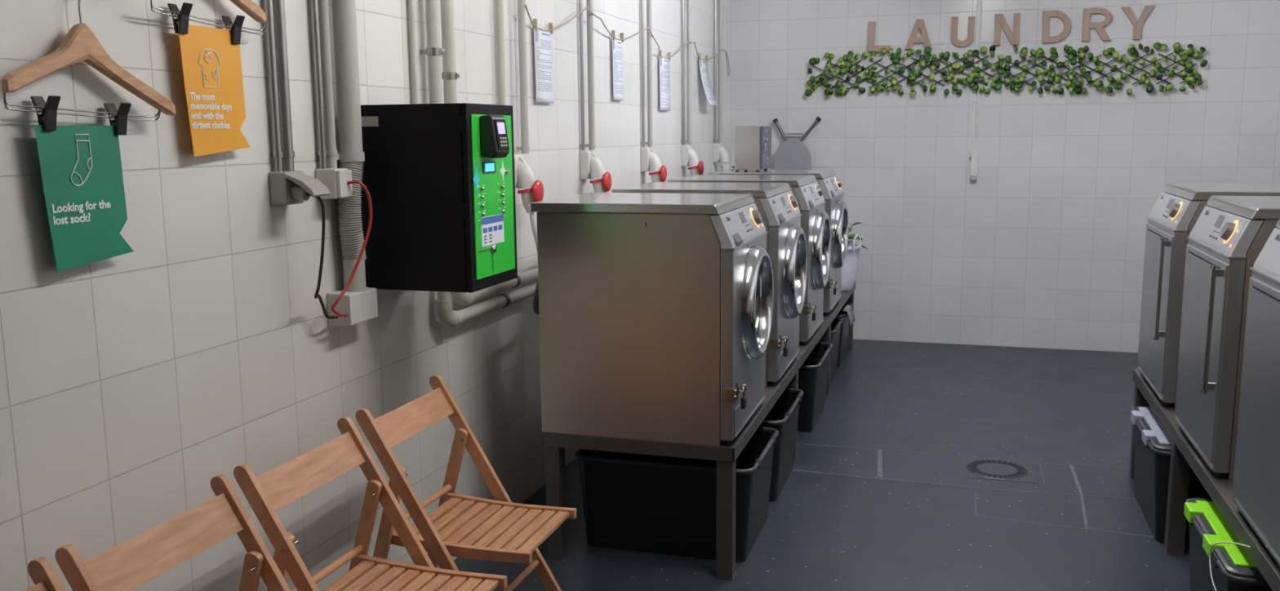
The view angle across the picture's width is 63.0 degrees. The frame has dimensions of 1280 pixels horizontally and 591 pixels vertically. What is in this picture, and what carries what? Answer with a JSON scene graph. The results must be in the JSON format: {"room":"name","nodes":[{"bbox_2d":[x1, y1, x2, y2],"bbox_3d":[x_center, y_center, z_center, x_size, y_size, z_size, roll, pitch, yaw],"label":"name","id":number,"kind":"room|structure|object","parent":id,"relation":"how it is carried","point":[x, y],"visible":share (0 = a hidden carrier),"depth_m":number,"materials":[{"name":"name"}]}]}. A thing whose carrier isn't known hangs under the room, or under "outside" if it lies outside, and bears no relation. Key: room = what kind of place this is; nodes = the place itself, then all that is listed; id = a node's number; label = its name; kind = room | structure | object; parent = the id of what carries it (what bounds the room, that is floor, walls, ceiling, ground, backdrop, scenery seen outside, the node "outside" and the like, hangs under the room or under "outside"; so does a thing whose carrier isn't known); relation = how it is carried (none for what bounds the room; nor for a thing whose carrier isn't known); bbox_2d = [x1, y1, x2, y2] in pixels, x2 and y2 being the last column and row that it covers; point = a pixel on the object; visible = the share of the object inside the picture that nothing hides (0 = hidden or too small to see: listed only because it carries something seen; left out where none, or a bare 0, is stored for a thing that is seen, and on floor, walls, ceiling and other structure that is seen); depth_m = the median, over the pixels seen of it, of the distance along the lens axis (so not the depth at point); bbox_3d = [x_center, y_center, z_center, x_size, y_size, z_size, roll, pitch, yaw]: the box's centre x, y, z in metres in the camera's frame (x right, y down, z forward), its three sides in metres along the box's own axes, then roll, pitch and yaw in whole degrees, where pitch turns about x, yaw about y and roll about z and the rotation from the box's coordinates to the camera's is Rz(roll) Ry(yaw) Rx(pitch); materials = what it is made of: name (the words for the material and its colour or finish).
{"room":"laundry","nodes":[
{"label":"laundry","id":0,"kind":"room"},
{"bbox_2d":[0,0,725,590],"bbox_3d":[-0.942,-0.335,2.767,0.120,2.780,10.167,2,9,17],"label":"wall","id":1,"kind":"structure","parent":0,"point":[144,376],"depth_m":2.54,"materials":[{"name":"white tile"}]},
{"bbox_2d":[263,0,283,171],"bbox_3d":[-0.915,-0.999,2.517,0.029,1.392,0.026,2,9,17],"label":"conduit","id":2,"kind":"object","parent":1,"relation":"attached to","point":[277,154],"visible":0.97,"depth_m":2.58,"materials":[{"name":"metal"}]},
{"bbox_2d":[272,0,294,171],"bbox_3d":[-0.901,-1.004,2.549,0.037,1.392,0.034,2,9,17],"label":"conduit","id":3,"kind":"object","parent":1,"relation":"attached to","point":[278,6],"visible":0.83,"depth_m":2.61,"materials":[{"name":"metal"}]},
{"bbox_2d":[268,170,330,204],"bbox_3d":[-0.856,-0.271,2.630,0.130,0.083,0.076,2,9,17],"label":"wall socket","id":4,"kind":"object","parent":1,"relation":"attached to","point":[286,188],"visible":1,"depth_m":2.61,"materials":[{"name":"grey plastic"}]},
{"bbox_2d":[306,192,338,319],"bbox_3d":[-0.827,-0.098,2.741,0.042,0.354,0.186,-1,9,-4],"label":"power cable","id":5,"kind":"object","parent":4,"relation":"hanging from","point":[317,295],"visible":0.92,"depth_m":2.67,"materials":[{"name":"rubber"}]},
{"bbox_2d":[310,0,327,168],"bbox_3d":[-0.859,-1.028,2.699,0.029,1.392,0.026,2,9,17],"label":"conduit","id":6,"kind":"object","parent":1,"relation":"attached to","point":[322,152],"visible":1,"depth_m":2.76,"materials":[{"name":"metal"}]},
{"bbox_2d":[318,0,337,168],"bbox_3d":[-0.845,-1.033,2.730,0.037,1.392,0.034,2,9,17],"label":"conduit","id":7,"kind":"object","parent":1,"relation":"attached to","point":[323,7],"visible":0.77,"depth_m":2.79,"materials":[{"name":"grey plastic"}]},
{"bbox_2d":[315,168,352,199],"bbox_3d":[-0.825,-0.302,2.821,0.074,0.080,0.067,2,9,17],"label":"junction box","id":8,"kind":"object","parent":1,"relation":"attached to","point":[335,180],"visible":0.94,"depth_m":2.79,"materials":[{"name":"white plastic"}]},
{"bbox_2d":[331,0,366,292],"bbox_3d":[-0.808,-0.870,2.798,0.080,1.735,0.095,2,9,17],"label":"conduit pipe","id":9,"kind":"object","parent":1,"relation":"attached to","point":[351,155],"visible":0.82,"depth_m":2.85,"materials":[{"name":"grey plastic"}]},
{"bbox_2d":[326,287,377,327],"bbox_3d":[-0.805,0.032,2.927,0.075,0.097,0.140,2,9,17],"label":"outlet box","id":10,"kind":"object","parent":1,"relation":"attached to","point":[359,307],"visible":0.89,"depth_m":2.87,"materials":[{"name":"white plastic"}]},
{"bbox_2d":[331,180,372,317],"bbox_3d":[-0.786,-0.124,2.825,0.034,0.370,0.139,7,12,41],"label":"power cable","id":11,"kind":"object","parent":10,"relation":"attached to","point":[361,184],"visible":1,"depth_m":2.83,"materials":[{"name":"rubber"}]},
{"bbox_2d":[408,0,418,104],"bbox_3d":[-0.705,-0.913,3.214,0.018,1.780,0.018,2,9,17],"label":"conduit","id":12,"kind":"object","parent":1,"relation":"attached to","point":[411,2],"visible":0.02,"depth_m":3.23,"materials":[{"name":"beige plastic"}]},
{"bbox_2d":[360,102,517,293],"bbox_3d":[-0.565,-0.295,3.082,0.415,0.523,0.340,2,9,17],"label":"payment terminal","id":13,"kind":"object","parent":1,"relation":"attached to","point":[439,179],"visible":0.99,"depth_m":2.94,"materials":[{"name":"black plastic"}]},
{"bbox_2d":[484,234,492,243],"bbox_3d":[-0.436,-0.162,2.995,0.001,0.022,0.050,2,9,17],"label":"print","id":14,"kind":"object","parent":13,"relation":"attached to","point":[487,237],"depth_m":3.00},
{"bbox_2d":[481,213,503,233],"bbox_3d":[-0.426,-0.208,3.022,0.001,0.044,0.148,2,9,17],"label":"print","id":15,"kind":"object","parent":13,"relation":"attached to","point":[491,223],"depth_m":3.02},
{"bbox_2d":[420,0,537,328],"bbox_3d":[-0.284,-1.033,4.488,0.078,1.942,2.588,2,9,17],"label":"drain pipe","id":16,"kind":"object","parent":1,"relation":"attached to","point":[448,317],"visible":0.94,"depth_m":3.40,"materials":[{"name":"beige plastic"}]},
{"bbox_2d":[440,0,537,306],"bbox_3d":[-0.270,-1.070,4.530,0.078,1.884,2.488,2,9,17],"label":"drain pipe","id":17,"kind":"object","parent":1,"relation":"attached to","point":[449,75],"visible":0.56,"depth_m":3.40,"materials":[{"name":"beige plastic"}]},
{"bbox_2d":[495,0,506,105],"bbox_3d":[-0.511,-0.959,3.822,0.028,1.880,0.028,2,9,17],"label":"conduit","id":18,"kind":"object","parent":1,"relation":"attached to","point":[499,3],"visible":0.33,"depth_m":3.82,"materials":[{"name":"beige plastic"}]},
{"bbox_2d":[515,0,529,153],"bbox_3d":[-0.459,-1.231,3.938,0.053,1.380,0.036,2,9,17],"label":"conduit","id":19,"kind":"object","parent":1,"relation":"attached to","point":[525,148],"visible":1,"depth_m":3.99,"materials":[{"name":"grey plastic"}]},
{"bbox_2d":[514,154,543,256],"bbox_3d":[-0.437,-0.327,3.993,0.128,0.419,0.090,2,9,17],"label":"socket","id":20,"kind":"object","parent":1,"relation":"attached to","point":[524,175],"visible":0.84,"depth_m":3.95,"materials":[{"name":"white plastic"}]},
{"bbox_2d":[578,0,585,150],"bbox_3d":[-0.264,-1.337,4.607,0.025,1.380,0.022,2,9,17],"label":"conduit","id":21,"kind":"object","parent":1,"relation":"attached to","point":[582,145],"visible":1,"depth_m":4.66,"materials":[{"name":"metal"}]},
{"bbox_2d":[585,0,595,150],"bbox_3d":[-0.233,-1.345,4.660,0.053,1.380,0.036,2,9,17],"label":"conduit","id":22,"kind":"object","parent":1,"relation":"attached to","point":[589,3],"visible":0.96,"depth_m":4.70,"materials":[{"name":"grey plastic"}]},
{"bbox_2d":[579,150,611,192],"bbox_3d":[-0.187,-0.564,4.735,0.146,0.186,0.090,2,9,17],"label":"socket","id":23,"kind":"object","parent":1,"relation":"attached to","point":[591,167],"visible":0.79,"depth_m":4.69,"materials":[{"name":"white plastic"}]},
{"bbox_2d":[524,4,729,76],"bbox_3d":[0.079,-1.354,5.637,0.051,0.177,3.575,2,9,17],"label":"cord","id":24,"kind":"object","parent":1,"relation":"attached to","point":[526,6],"visible":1,"depth_m":5.25,"materials":[{"name":"fabric"}]},
{"bbox_2d":[533,18,537,30],"bbox_3d":[-0.415,-1.073,4.137,0.017,0.044,0.010,2,9,17],"label":"peg","id":25,"kind":"object","parent":24,"relation":"attached to","point":[535,20],"visible":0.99,"depth_m":4.13,"materials":[{"name":"beige wood"}]},
{"bbox_2d":[533,27,554,103],"bbox_3d":[-0.389,-0.932,4.239,0.004,0.295,0.190,2,9,17],"label":"paper notice","id":26,"kind":"object","parent":24,"relation":"hanging from","point":[543,44],"visible":1,"depth_m":4.24,"materials":[{"name":"grey paper"}]},
{"bbox_2d":[548,22,553,34],"bbox_3d":[-0.366,-1.098,4.293,0.017,0.044,0.010,2,9,17],"label":"peg","id":27,"kind":"object","parent":24,"relation":"attached to","point":[550,24],"visible":1,"depth_m":4.29,"materials":[{"name":"beige wood"}]},
{"bbox_2d":[611,30,615,39],"bbox_3d":[-0.129,-1.258,5.046,0.017,0.044,0.010,2,9,17],"label":"peg","id":28,"kind":"object","parent":24,"relation":"attached to","point":[613,33],"visible":1,"depth_m":5.04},
{"bbox_2d":[612,37,623,100],"bbox_3d":[-0.107,-1.112,5.134,0.004,0.300,0.160,2,9,17],"label":"paper notice","id":29,"kind":"object","parent":24,"relation":"hanging from","point":[617,45],"visible":1,"depth_m":5.13,"materials":[{"name":"grey paper"}]},
{"bbox_2d":[620,32,623,42],"bbox_3d":[-0.089,-1.278,5.174,0.017,0.044,0.010,2,9,17],"label":"peg","id":30,"kind":"object","parent":24,"relation":"attached to","point":[621,33],"visible":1,"depth_m":5.17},
{"bbox_2d":[659,56,670,111],"bbox_3d":[0.142,-1.204,5.937,0.004,0.300,0.210,2,9,17],"label":"paper notice","id":31,"kind":"object","parent":24,"relation":"hanging from","point":[664,71],"visible":1,"depth_m":5.93,"materials":[{"name":"grey paper"}]},
{"bbox_2d":[667,52,671,60],"bbox_3d":[0.168,-1.374,6.001,0.017,0.044,0.010,2,9,17],"label":"peg","id":32,"kind":"object","parent":24,"relation":"attached to","point":[668,53],"visible":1,"depth_m":6.00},
{"bbox_2d":[698,58,717,105],"bbox_3d":[0.444,-1.386,6.783,0.073,0.295,0.220,2,9,17],"label":"paper notice","id":33,"kind":"object","parent":24,"relation":"hanging from","point":[703,64],"visible":1,"depth_m":6.78,"materials":[{"name":"grey paper"}]},
{"bbox_2d":[640,0,645,146],"bbox_3d":[0.011,-1.476,5.485,0.025,1.380,0.022,2,9,17],"label":"conduit","id":34,"kind":"object","parent":1,"relation":"attached to","point":[642,143],"visible":1,"depth_m":5.52,"materials":[{"name":"metal"}]},
{"bbox_2d":[645,0,653,146],"bbox_3d":[0.042,-1.485,5.537,0.053,1.380,0.036,2,9,17],"label":"conduit","id":35,"kind":"object","parent":1,"relation":"attached to","point":[650,143],"visible":0.96,"depth_m":5.57,"materials":[{"name":"grey plastic"}]},
{"bbox_2d":[640,146,666,182],"bbox_3d":[0.087,-0.705,5.613,0.141,0.182,0.090,2,9,17],"label":"socket","id":36,"kind":"object","parent":1,"relation":"attached to","point":[650,161],"visible":0.77,"depth_m":5.57,"materials":[{"name":"white plastic"}]},
{"bbox_2d":[680,0,685,145],"bbox_3d":[0.258,-1.602,6.277,0.025,1.380,0.022,2,9,17],"label":"conduit","id":37,"kind":"object","parent":1,"relation":"attached to","point":[683,141],"visible":1,"depth_m":6.31,"materials":[{"name":"metal"}]},
{"bbox_2d":[685,0,692,144],"bbox_3d":[0.289,-1.610,6.330,0.053,1.380,0.036,2,9,17],"label":"conduit","id":38,"kind":"object","parent":1,"relation":"attached to","point":[689,141],"visible":0.96,"depth_m":6.36,"materials":[{"name":"grey plastic"}]},
{"bbox_2d":[680,145,703,175],"bbox_3d":[0.331,-0.830,6.407,0.139,0.178,0.090,2,9,17],"label":"socket","id":39,"kind":"object","parent":1,"relation":"attached to","point":[689,157],"visible":0.76,"depth_m":6.37,"materials":[{"name":"white plastic"}]},
{"bbox_2d":[712,0,716,143],"bbox_3d":[0.509,-1.729,7.080,0.025,1.380,0.022,2,9,17],"label":"conduit","id":40,"kind":"object","parent":1,"relation":"attached to","point":[715,1],"visible":1,"depth_m":7.10,"materials":[{"name":"metal"}]},
{"bbox_2d":[716,0,722,142],"bbox_3d":[0.540,-1.738,7.132,0.053,1.380,0.036,2,9,17],"label":"conduit","id":41,"kind":"object","parent":1,"relation":"attached to","point":[719,140],"visible":0.98,"depth_m":7.15,"materials":[{"name":"grey plastic"}]},
{"bbox_2d":[712,143,729,170],"bbox_3d":[0.570,-0.957,7.215,0.115,0.178,0.084,2,9,17],"label":"socket","id":42,"kind":"object","parent":1,"relation":"attached to","point":[720,154],"visible":0.69,"depth_m":7.17,"materials":[{"name":"white plastic"}]},
{"bbox_3d":[-1.080,-0.636,1.987,0.051,0.012,0.012,2,9,17],"label":"nail","id":43,"kind":"object","parent":1,"relation":"attached to","visible":0},
{"bbox_2d":[1,0,176,135],"bbox_3d":[-1.067,-0.478,2.009,0.052,0.336,0.405,2,9,17],"label":"clothes hanger","id":44,"kind":"object","parent":43,"relation":"hanging from","point":[80,43],"visible":1,"depth_m":1.99,"materials":[{"name":"brown wood"}]},
{"bbox_2d":[34,124,133,271],"bbox_3d":[-1.075,-0.192,2.032,0.003,0.274,0.213,2,9,17],"label":"paper sign","id":45,"kind":"object","parent":44,"relation":"hanging from","point":[81,169],"visible":1,"depth_m":2.02,"materials":[{"name":"green paper"}]},
{"bbox_2d":[453,339,1190,590],"bbox_3d":[0.920,1.158,2.422,3.990,0.100,10.407,2,9,17],"label":"floor","id":46,"kind":"structure","parent":0,"point":[822,531],"depth_m":4.23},
{"bbox_2d":[23,556,66,590],"bbox_3d":[-0.867,0.860,1.544,0.587,0.793,0.405,2,9,17],"label":"folding chair","id":47,"kind":"object","parent":46,"relation":"on","point":[41,571],"visible":1,"depth_m":1.71,"materials":[{"name":"brown wood"}]},
{"bbox_2d":[54,473,291,590],"bbox_3d":[-0.737,0.794,1.960,0.587,0.793,0.405,2,9,17],"label":"folding chair","id":48,"kind":"object","parent":46,"relation":"on","point":[140,559],"visible":1,"depth_m":1.99,"materials":[{"name":"brown wood"}]},
{"bbox_2d":[233,416,506,590],"bbox_3d":[-0.602,0.726,2.390,0.587,0.793,0.405,2,9,17],"label":"folding chair","id":49,"kind":"object","parent":46,"relation":"on","point":[266,493],"visible":1,"depth_m":2.45,"materials":[{"name":"brown wood"}]},
{"bbox_2d":[355,374,576,590],"bbox_3d":[-0.465,0.656,2.830,0.587,0.793,0.405,2,9,17],"label":"folding chair","id":50,"kind":"object","parent":46,"relation":"on","point":[501,529],"visible":0.96,"depth_m":2.80,"materials":[{"name":"brown wood"}]},
{"bbox_2d":[573,426,778,562],"bbox_3d":[0.148,0.709,3.897,0.664,0.347,0.546,2,9,17],"label":"tub","id":51,"kind":"object","parent":46,"relation":"on","point":[662,504],"visible":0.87,"depth_m":3.68,"materials":[{"name":"black plastic"}]},
{"bbox_2d":[541,281,855,579],"bbox_3d":[0.569,0.414,5.402,0.678,0.458,3.952,2,9,17],"label":"frame","id":52,"kind":"object","parent":46,"relation":"on","point":[554,443],"visible":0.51,"depth_m":3.57,"materials":[{"name":"metal"}]},
{"bbox_2d":[530,192,773,445],"bbox_3d":[0.077,0.050,3.714,0.739,0.790,0.595,2,9,17],"label":"washing machine","id":53,"kind":"object","parent":52,"relation":"on","point":[655,310],"visible":1,"depth_m":3.45,"materials":[{"name":"silver metal"}]},
{"bbox_2d":[533,280,538,314],"bbox_3d":[-0.354,-0.126,3.991,0.082,0.444,0.656,-1,9,0],"label":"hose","id":54,"kind":"object","parent":53,"relation":"attached to","point":[535,302],"visible":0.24,"depth_m":3.70,"materials":[{"name":"black rubber"}]},
{"bbox_2d":[611,182,807,386],"bbox_3d":[0.327,-0.077,4.512,0.739,0.790,0.595,2,9,17],"label":"washing machine","id":55,"kind":"object","parent":52,"relation":"on","point":[776,204],"visible":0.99,"depth_m":4.25,"materials":[{"name":"metal"}]},
{"bbox_2d":[667,174,831,345],"bbox_3d":[0.576,-0.203,5.310,0.739,0.790,0.595,2,9,17],"label":"washing machine","id":56,"kind":"object","parent":52,"relation":"on","point":[815,221],"visible":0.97,"depth_m":5.06,"materials":[{"name":"metal"}]},
{"bbox_2d":[707,168,848,315],"bbox_3d":[0.826,-0.330,6.108,0.739,0.790,0.595,2,9,17],"label":"washing machine","id":57,"kind":"object","parent":52,"relation":"on","point":[836,207],"visible":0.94,"depth_m":5.86,"materials":[{"name":"metal"}]},
{"bbox_2d":[734,125,771,171],"bbox_3d":[0.673,-0.865,6.143,0.181,0.259,0.280,2,9,17],"label":"appliance","id":58,"kind":"object","parent":57,"relation":"on","point":[753,144],"visible":1,"depth_m":6.02,"materials":[{"name":"silver metal"}]},
{"bbox_2d":[840,234,861,291],"bbox_3d":[1.287,-0.220,6.749,0.280,0.365,0.280,2,9,17],"label":"fabric basket","id":59,"kind":"object","parent":52,"relation":"on","point":[849,270],"visible":0.48,"depth_m":6.66,"materials":[{"name":"white fabric"}]},
{"bbox_2d":[848,222,867,249],"bbox_3d":[1.281,-0.268,6.728,0.320,0.404,0.394,8,12,44],"label":"potted plant","id":60,"kind":"object","parent":59,"relation":"in","point":[851,237],"visible":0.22,"depth_m":6.64,"materials":[{"name":"green plant"}]},
{"bbox_2d":[759,387,803,502],"bbox_3d":[0.336,0.614,4.496,0.664,0.347,0.566,2,9,17],"label":"tub","id":61,"kind":"object","parent":46,"relation":"on","point":[783,417],"visible":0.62,"depth_m":4.36,"materials":[{"name":"black plastic"}]},
{"bbox_2d":[773,116,821,168],"bbox_3d":[1.103,-0.483,7.432,0.343,1.557,0.072,2,9,17],"label":"ironing board","id":62,"kind":"object","parent":46,"relation":"on","point":[792,153],"visible":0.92,"depth_m":7.33,"materials":[{"name":"fabric"}]},
{"bbox_2d":[797,342,832,431],"bbox_3d":[0.646,0.457,5.487,0.664,0.347,0.606,2,9,17],"label":"tub","id":63,"kind":"object","parent":46,"relation":"on","point":[813,373],"visible":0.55,"depth_m":5.18,"materials":[{"name":"black plastic"}]},
{"bbox_2d":[818,316,843,385],"bbox_3d":[0.884,0.328,6.303,0.631,0.347,0.526,2,9,17],"label":"tub","id":64,"kind":"object","parent":46,"relation":"on","point":[836,324],"visible":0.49,"depth_m":6.23,"materials":[{"name":"black plastic"}]},
{"bbox_2d":[835,302,853,368],"bbox_3d":[1.050,0.243,6.837,0.631,0.347,0.516,2,9,17],"label":"tub","id":65,"kind":"object","parent":46,"relation":"on","point":[845,326],"visible":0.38,"depth_m":6.67,"materials":[{"name":"black plastic"}]},
{"bbox_2d":[842,304,854,326],"bbox_3d":[1.325,0.132,6.611,0.062,0.119,0.220,2,9,17],"label":"cleaning cloth","id":66,"kind":"object","parent":65,"relation":"hanging from","point":[847,308],"visible":1,"depth_m":6.58,"materials":[{"name":"white fabric"}]},
{"bbox_2d":[792,443,1153,537],"bbox_3d":[1.523,0.802,4.343,2.650,0.001,0.822,2,9,17],"label":"trim","id":67,"kind":"structure","parent":46,"relation":"on","point":[879,451],"depth_m":4.44,"materials":[{"name":"grey metal"}]},
{"bbox_2d":[962,457,1036,483],"bbox_3d":[1.572,0.762,4.583,0.300,0.004,0.290,2,9,17],"label":"floor drain","id":68,"kind":"object","parent":46,"relation":"on","point":[975,468],"visible":1,"depth_m":4.57,"materials":[{"name":"metal"}]},
{"bbox_2d":[1128,405,1211,545],"bbox_3d":[2.219,0.677,3.901,0.676,0.369,0.616,2,9,17],"label":"tub","id":69,"kind":"object","parent":46,"relation":"on","point":[1152,442],"visible":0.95,"depth_m":3.81,"materials":[{"name":"black plastic"}]},
{"bbox_2d":[1128,368,1279,590],"bbox_3d":[1.954,0.794,2.866,0.681,0.462,3.225,2,9,17],"label":"frame","id":70,"kind":"object","parent":46,"relation":"on","point":[1184,455],"visible":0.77,"depth_m":3.60,"materials":[{"name":"metal"}]},
{"bbox_2d":[1137,183,1279,408],"bbox_3d":[2.307,-0.010,3.942,0.729,0.790,0.592,2,9,17],"label":"dryer","id":71,"kind":"object","parent":70,"relation":"on","point":[1176,211],"visible":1,"depth_m":3.82,"materials":[{"name":"silver metal"}]},
{"bbox_2d":[1174,195,1279,480],"bbox_3d":[2.063,0.113,3.164,0.729,0.790,0.592,2,9,17],"label":"dryer","id":72,"kind":"object","parent":70,"relation":"on","point":[1229,234],"visible":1,"depth_m":3.04,"materials":[{"name":"metal"}]},
{"bbox_2d":[1208,542,1250,590],"bbox_3d":[1.489,0.706,2.573,0.051,0.158,0.327,0,9,6],"label":"loose wire","id":73,"kind":"object","parent":70,"relation":"attached to","point":[1213,544],"visible":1,"depth_m":2.70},
{"bbox_2d":[1232,218,1279,565],"bbox_3d":[1.820,0.236,2.386,0.729,0.790,0.592,2,9,17],"label":"dryer","id":74,"kind":"object","parent":70,"relation":"on","point":[1256,473],"visible":1,"depth_m":2.57,"materials":[{"name":"metal"}]},
{"bbox_2d":[1183,497,1272,590],"bbox_3d":[1.892,0.844,2.854,0.676,0.369,0.596,2,9,17],"label":"tub","id":75,"kind":"object","parent":46,"relation":"on","point":[1233,569],"visible":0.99,"depth_m":2.87,"materials":[{"name":"black plastic"}]},
{"bbox_2d":[724,0,1279,352],"bbox_3d":[2.424,-1.035,7.054,3.750,2.780,0.120,2,9,17],"label":"wall","id":76,"kind":"structure","parent":0,"point":[1045,249],"depth_m":7.02,"materials":[{"name":"white tile"}]},
{"bbox_2d":[867,22,890,52],"bbox_3d":[1.629,-1.760,7.110,0.151,0.204,0.026,2,9,17],"label":"wooden letter","id":77,"kind":"object","parent":76,"relation":"attached to","point":[872,25],"visible":1,"depth_m":7.11,"materials":[{"name":"brown wood"}]},
{"bbox_2d":[905,19,932,49],"bbox_3d":[1.879,-1.758,7.032,0.178,0.197,0.026,2,9,17],"label":"wooden letter","id":78,"kind":"object","parent":76,"relation":"attached to","point":[919,24],"visible":1,"depth_m":7.02,"materials":[{"name":"brown wood"}]},
{"bbox_2d":[950,16,975,47],"bbox_3d":[2.147,-1.754,6.949,0.152,0.196,0.025,2,9,17],"label":"wooden letter","id":79,"kind":"object","parent":76,"relation":"attached to","point":[954,22],"visible":1,"depth_m":6.94,"materials":[{"name":"brown wood"}]},
{"bbox_2d":[969,151,977,180],"bbox_3d":[2.250,-0.874,7.049,0.052,0.195,0.040,2,9,17],"label":"wall holder","id":80,"kind":"object","parent":76,"relation":"attached to","point":[974,155],"visible":1,"depth_m":7.03,"materials":[{"name":"white plastic"}]},
{"bbox_2d":[972,0,982,137],"bbox_3d":[2.245,-1.733,6.929,0.042,1.360,0.013,2,9,17],"label":"conduit","id":81,"kind":"object","parent":76,"relation":"attached to","point":[974,100],"visible":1,"depth_m":6.95,"materials":[{"name":"white plastic"}]},
{"bbox_2d":[804,42,1207,97],"bbox_3d":[2.348,-1.482,6.894,2.511,0.344,0.075,2,9,17],"label":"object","id":82,"kind":"object","parent":76,"relation":"attached to","point":[1193,77],"visible":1,"depth_m":6.87,"materials":[{"name":"green plant"}]},
{"bbox_2d":[993,13,1020,45],"bbox_3d":[2.413,-1.749,6.866,0.158,0.200,0.027,2,9,17],"label":"wooden letter","id":83,"kind":"object","parent":76,"relation":"attached to","point":[1013,37],"visible":1,"depth_m":6.85,"materials":[{"name":"brown wood"}]},
{"bbox_2d":[1041,10,1071,43],"bbox_3d":[2.701,-1.745,6.777,0.174,0.206,0.026,2,9,17],"label":"wooden letter","id":84,"kind":"object","parent":76,"relation":"attached to","point":[1046,15],"visible":1,"depth_m":6.77,"materials":[{"name":"brown wood"}]},
{"bbox_2d":[1081,8,1111,41],"bbox_3d":[2.935,-1.739,6.705,0.176,0.205,0.026,2,9,17],"label":"wooden letter","id":85,"kind":"object","parent":76,"relation":"attached to","point":[1086,25],"visible":1,"depth_m":6.70,"materials":[{"name":"brown wood"}]},
{"bbox_2d":[1121,4,1154,39],"bbox_3d":[3.157,-1.732,6.636,0.189,0.208,0.027,2,9,17],"label":"wooden letter","id":86,"kind":"object","parent":76,"relation":"attached to","point":[1127,11],"visible":1,"depth_m":6.63,"materials":[{"name":"brown wood"}]},
{"bbox_3d":[-0.989,-0.902,2.252,0.051,0.012,0.012,2,9,17],"label":"nail","id":87,"kind":"object","parent":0,"visible":0},
{"bbox_2d":[150,0,267,44],"bbox_3d":[-0.973,-0.738,2.283,0.052,0.351,0.440,2,9,17],"label":"clothes hanger","id":88,"kind":"object","parent":87,"relation":"hanging from","point":[249,7],"visible":1,"depth_m":2.40,"materials":[{"name":"brown wood"}]},
{"bbox_2d":[177,22,250,156],"bbox_3d":[-0.961,-0.461,2.370,0.003,0.286,0.214,2,9,17],"label":"paper sign","id":89,"kind":"object","parent":88,"relation":"hanging from","point":[211,65],"visible":1,"depth_m":2.36,"materials":[{"name":"orange paper"}]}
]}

